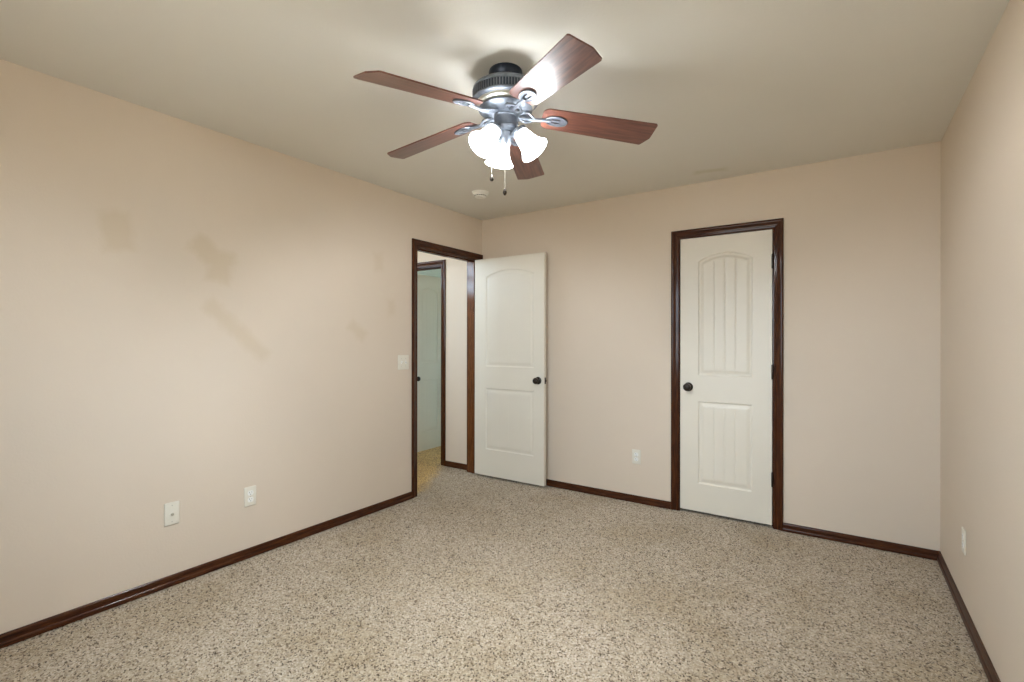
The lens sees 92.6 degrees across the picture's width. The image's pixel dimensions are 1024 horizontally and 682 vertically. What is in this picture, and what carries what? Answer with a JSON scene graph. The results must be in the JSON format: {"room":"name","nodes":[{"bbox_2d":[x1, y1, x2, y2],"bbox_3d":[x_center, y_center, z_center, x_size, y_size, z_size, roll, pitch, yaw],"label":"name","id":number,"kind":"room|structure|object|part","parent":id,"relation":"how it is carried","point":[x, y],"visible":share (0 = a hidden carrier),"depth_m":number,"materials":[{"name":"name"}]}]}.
{"room":"empty bedroom","nodes":[
{"label":"empty bedroom","id":0,"kind":"room"},
{"bbox_2d":[0,59,481,633],"bbox_3d":[-1.476,0.051,3.100,0.130,2.440,4.030,0,0,34],"label":"wall","id":1,"kind":"structure","parent":0,"point":[193,315],"depth_m":2.56,"materials":[{"name":"paint"}]},
{"bbox_2d":[164,501,179,526],"bbox_3d":[-1.766,0.898,2.543,0.015,0.117,0.070,0,0,34],"label":"cable plate","id":2,"kind":"object","parent":1,"relation":"attached to","point":[171,510],"visible":1,"depth_m":2.54,"materials":[{"name":"beige plastic"}]},
{"bbox_2d":[0,491,412,648],"bbox_3d":[-1.677,1.244,2.674,0.017,0.054,3.101,0,0,34],"label":"baseboard","id":3,"kind":"structure","parent":1,"relation":"attached to","point":[25,632],"depth_m":2.54,"materials":[{"name":"brown wood"}]},
{"bbox_2d":[244,485,255,506],"bbox_3d":[-1.542,0.914,2.882,0.008,0.114,0.070,0,0,34],"label":"wall outlet","id":4,"kind":"object","parent":1,"relation":"attached to","point":[249,492],"visible":1,"depth_m":2.88,"materials":[{"name":"beige plastic"}]},
{"bbox_2d":[398,355,408,369],"bbox_3d":[-0.857,0.169,3.880,0.020,0.116,0.116,0,0,34],"label":"light switch","id":5,"kind":"object","parent":1,"relation":"attached to","point":[403,360],"visible":1,"depth_m":3.88,"materials":[{"name":"beige plastic"}]},
{"bbox_2d":[411,238,482,497],"bbox_3d":[-0.607,0.220,4.384,0.165,2.104,0.929,0,0,34],"label":"door frame","id":6,"kind":"structure","parent":1,"relation":"attached to","point":[417,245],"depth_m":4.50,"materials":[{"name":"brown wood"}]},
{"bbox_3d":[-0.790,0.220,3.982,0.018,2.104,0.057,0,0,34],"label":"casing leg","id":7,"kind":"part","parent":6,"relation":"part of","materials":[{"name":"brown wood"}]},
{"bbox_2d":[475,252,546,485],"bbox_3d":[-0.039,0.244,4.425,0.777,2.020,0.163,0,0,30],"label":"door","id":8,"kind":"structure","parent":6,"relation":"attached to","point":[510,291],"depth_m":4.41,"materials":[{"name":"paint"}]},
{"bbox_3d":[0.211,0.344,4.226,0.066,0.066,0.064,0,0,34],"label":"knob","id":9,"kind":"part","parent":8,"relation":"part of","materials":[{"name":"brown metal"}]},
{"bbox_2d":[418,269,440,277],"bbox_3d":[-1.512,0.051,6.705,0.130,2.440,1.900,0,0,34],"label":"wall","id":10,"kind":"structure","parent":0,"point":[437,272],"depth_m":7.11,"materials":[{"name":"paint"}]},
{"bbox_2d":[0,446,988,681],"bbox_3d":[-0.347,1.333,3.482,5.675,0.120,6.190,0,0,34],"label":"floor","id":11,"kind":"structure","parent":0,"point":[472,577],"depth_m":2.33,"materials":[{"name":"carpet"}]},
{"bbox_2d":[0,0,1008,219],"bbox_3d":[-0.343,-1.228,3.482,5.675,0.120,6.190,0,0,34],"label":"ceiling","id":12,"kind":"structure","parent":0,"point":[731,88],"depth_m":2.12,"materials":[{"name":"paint"}]},
{"bbox_2d":[472,190,488,198],"bbox_3d":[-0.249,-1.145,3.840,0.133,0.044,0.133,0,0,34],"label":"smoke detector","id":13,"kind":"object","parent":12,"relation":"attached to","point":[479,194],"visible":1,"depth_m":3.80,"materials":[{"name":"white plastic"}]},
{"bbox_2d":[353,34,657,195],"bbox_3d":[-0.068,-0.894,2.148,1.261,0.546,1.316,0,0,34],"label":"ceiling fan","id":14,"kind":"object","parent":12,"relation":"hanging from","point":[505,97],"visible":1,"depth_m":2.06,"materials":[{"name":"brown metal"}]},
{"bbox_3d":[-0.331,-0.948,1.848,0.498,0.006,0.150,-8,18,-41],"label":"blade","id":15,"kind":"part","parent":14,"relation":"part of","materials":[{"name":"brown wood"}]},
{"bbox_3d":[-0.380,-0.948,2.324,0.498,0.006,0.150,-7,8,30],"label":"blade","id":16,"kind":"part","parent":14,"relation":"part of","materials":[{"name":"brown wood"}]},
{"bbox_3d":[-0.097,-0.856,2.053,0.129,0.110,0.129,0,-38,46],"label":"lamp shade","id":17,"kind":"part","parent":14,"relation":"part of","materials":[{"name":"white glass"}]},
{"bbox_3d":[-0.073,-0.897,2.078,0.066,0.052,0.070,0,0,6],"label":"shade arm","id":18,"kind":"part","parent":14,"relation":"part of","materials":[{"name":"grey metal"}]},
{"bbox_3d":[-0.051,-0.856,2.213,0.129,0.110,0.129,0,38,-14],"label":"lamp shade","id":19,"kind":"part","parent":14,"relation":"part of","materials":[{"name":"white glass"}]},
{"bbox_3d":[0.031,-0.897,2.104,0.066,0.052,0.070,0,0,-34],"label":"shade arm","id":20,"kind":"part","parent":14,"relation":"part of","materials":[{"name":"grey metal"}]},
{"bbox_3d":[0.058,-0.948,2.517,0.150,0.006,0.498,-12,-9,11],"label":"blade","id":21,"kind":"part","parent":14,"relation":"part of","materials":[{"name":"brown wood"}]},
{"bbox_3d":[0.064,-0.856,2.093,0.129,0.110,0.129,-39,-10,13],"label":"lamp shade","id":22,"kind":"part","parent":14,"relation":"part of","materials":[{"name":"white glass"}]},
{"bbox_3d":[0.136,-0.948,1.747,0.150,0.006,0.498,13,1,-24],"label":"blade","id":23,"kind":"part","parent":14,"relation":"part of","materials":[{"name":"brown wood"}]},
{"bbox_3d":[0.377,-0.947,2.161,0.498,0.006,0.150,6,-13,-6],"label":"blade","id":24,"kind":"part","parent":14,"relation":"part of","materials":[{"name":"brown wood"}]},
{"bbox_2d":[418,141,940,550],"bbox_3d":[0.342,0.053,4.381,5.545,2.440,0.130,0,0,34],"label":"wall","id":25,"kind":"structure","parent":0,"point":[862,335],"depth_m":3.24,"materials":[{"name":"paint"}]},
{"bbox_2d":[417,274,440,451],"bbox_3d":[-0.959,0.251,5.699,0.163,2.018,0.560,0,0,38],"label":"door","id":26,"kind":"structure","parent":25,"relation":"in","point":[428,287],"depth_m":5.68,"materials":[{"name":"paint"}]},
{"bbox_2d":[418,260,445,465],"bbox_3d":[-0.952,0.220,5.246,0.739,2.103,0.148,0,0,34],"label":"door frame","id":27,"kind":"structure","parent":25,"relation":"attached to","point":[438,264],"depth_m":5.00,"materials":[{"name":"brown wood"}]},
{"bbox_3d":[-0.706,0.221,5.001,0.057,2.103,0.018,0,0,34],"label":"casing leg","id":28,"kind":"part","parent":27,"relation":"part of","materials":[{"name":"brown wood"}]},
{"bbox_2d":[444,460,466,469],"bbox_3d":[-0.545,1.246,4.892,0.334,0.054,0.017,0,0,34],"label":"baseboard","id":29,"kind":"structure","parent":25,"relation":"attached to","point":[447,463],"depth_m":4.90,"materials":[{"name":"brown wood"}]},
{"bbox_2d":[546,479,670,508],"bbox_3d":[0.460,1.247,4.211,1.798,0.054,0.017,0,0,34],"label":"baseboard","id":30,"kind":"structure","parent":25,"relation":"attached to","point":[558,484],"depth_m":3.98,"materials":[{"name":"brown wood"}]},
{"bbox_2d":[632,449,640,463],"bbox_3d":[0.983,0.914,3.863,0.070,0.114,0.008,0,0,34],"label":"wall outlet","id":31,"kind":"object","parent":25,"relation":"attached to","point":[636,454],"visible":1,"depth_m":3.86,"materials":[{"name":"beige plastic"}]},
{"bbox_2d":[680,229,773,524],"bbox_3d":[1.516,0.247,3.492,0.622,2.018,0.099,0,0,34],"label":"door","id":32,"kind":"structure","parent":25,"relation":"in","point":[727,367],"depth_m":3.50,"materials":[{"name":"paint"}]},
{"bbox_3d":[1.298,0.341,3.619,0.066,0.066,0.064,0,0,34],"label":"knob","id":33,"kind":"part","parent":32,"relation":"part of","materials":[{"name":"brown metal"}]},
{"bbox_2d":[671,218,783,530],"bbox_3d":[1.552,0.224,3.552,0.747,2.103,0.148,0,0,34],"label":"door frame","id":34,"kind":"structure","parent":25,"relation":"attached to","point":[777,225],"depth_m":3.39,"materials":[{"name":"brown wood"}]},
{"bbox_3d":[1.229,0.223,3.691,0.057,2.103,0.018,0,0,34],"label":"casing leg","id":35,"kind":"part","parent":34,"relation":"part of","materials":[{"name":"brown wood"}]},
{"bbox_3d":[1.801,0.224,3.304,0.057,2.103,0.018,0,0,34],"label":"casing leg","id":36,"kind":"part","parent":34,"relation":"part of","materials":[{"name":"brown wood"}]},
{"bbox_2d":[783,522,938,560],"bbox_3d":[2.155,1.249,3.064,0.802,0.054,0.017,0,0,34],"label":"baseboard","id":37,"kind":"structure","parent":25,"relation":"attached to","point":[920,552],"depth_m":3.04,"materials":[{"name":"brown wood"}]},
{"bbox_2d":[940,0,1023,681],"bbox_3d":[1.418,0.055,1.141,0.130,2.440,4.030,0,0,34],"label":"wall","id":38,"kind":"structure","parent":0,"point":[982,425],"depth_m":1.91,"materials":[{"name":"paint"}]},
{"bbox_2d":[962,527,965,555],"bbox_3d":[2.106,0.932,2.281,0.008,0.114,0.070,0,0,34],"label":"wall outlet","id":39,"kind":"object","parent":38,"relation":"attached to","point":[963,529],"visible":1,"depth_m":2.27,"materials":[{"name":"beige plastic"}]},
{"bbox_2d":[937,551,1000,681],"bbox_3d":[1.356,1.248,1.182,0.017,0.054,4.030,0,0,34],"label":"baseboard","id":40,"kind":"structure","parent":38,"relation":"attached to","point":[992,676],"depth_m":2.14,"materials":[{"name":"brown wood"}]}
]}

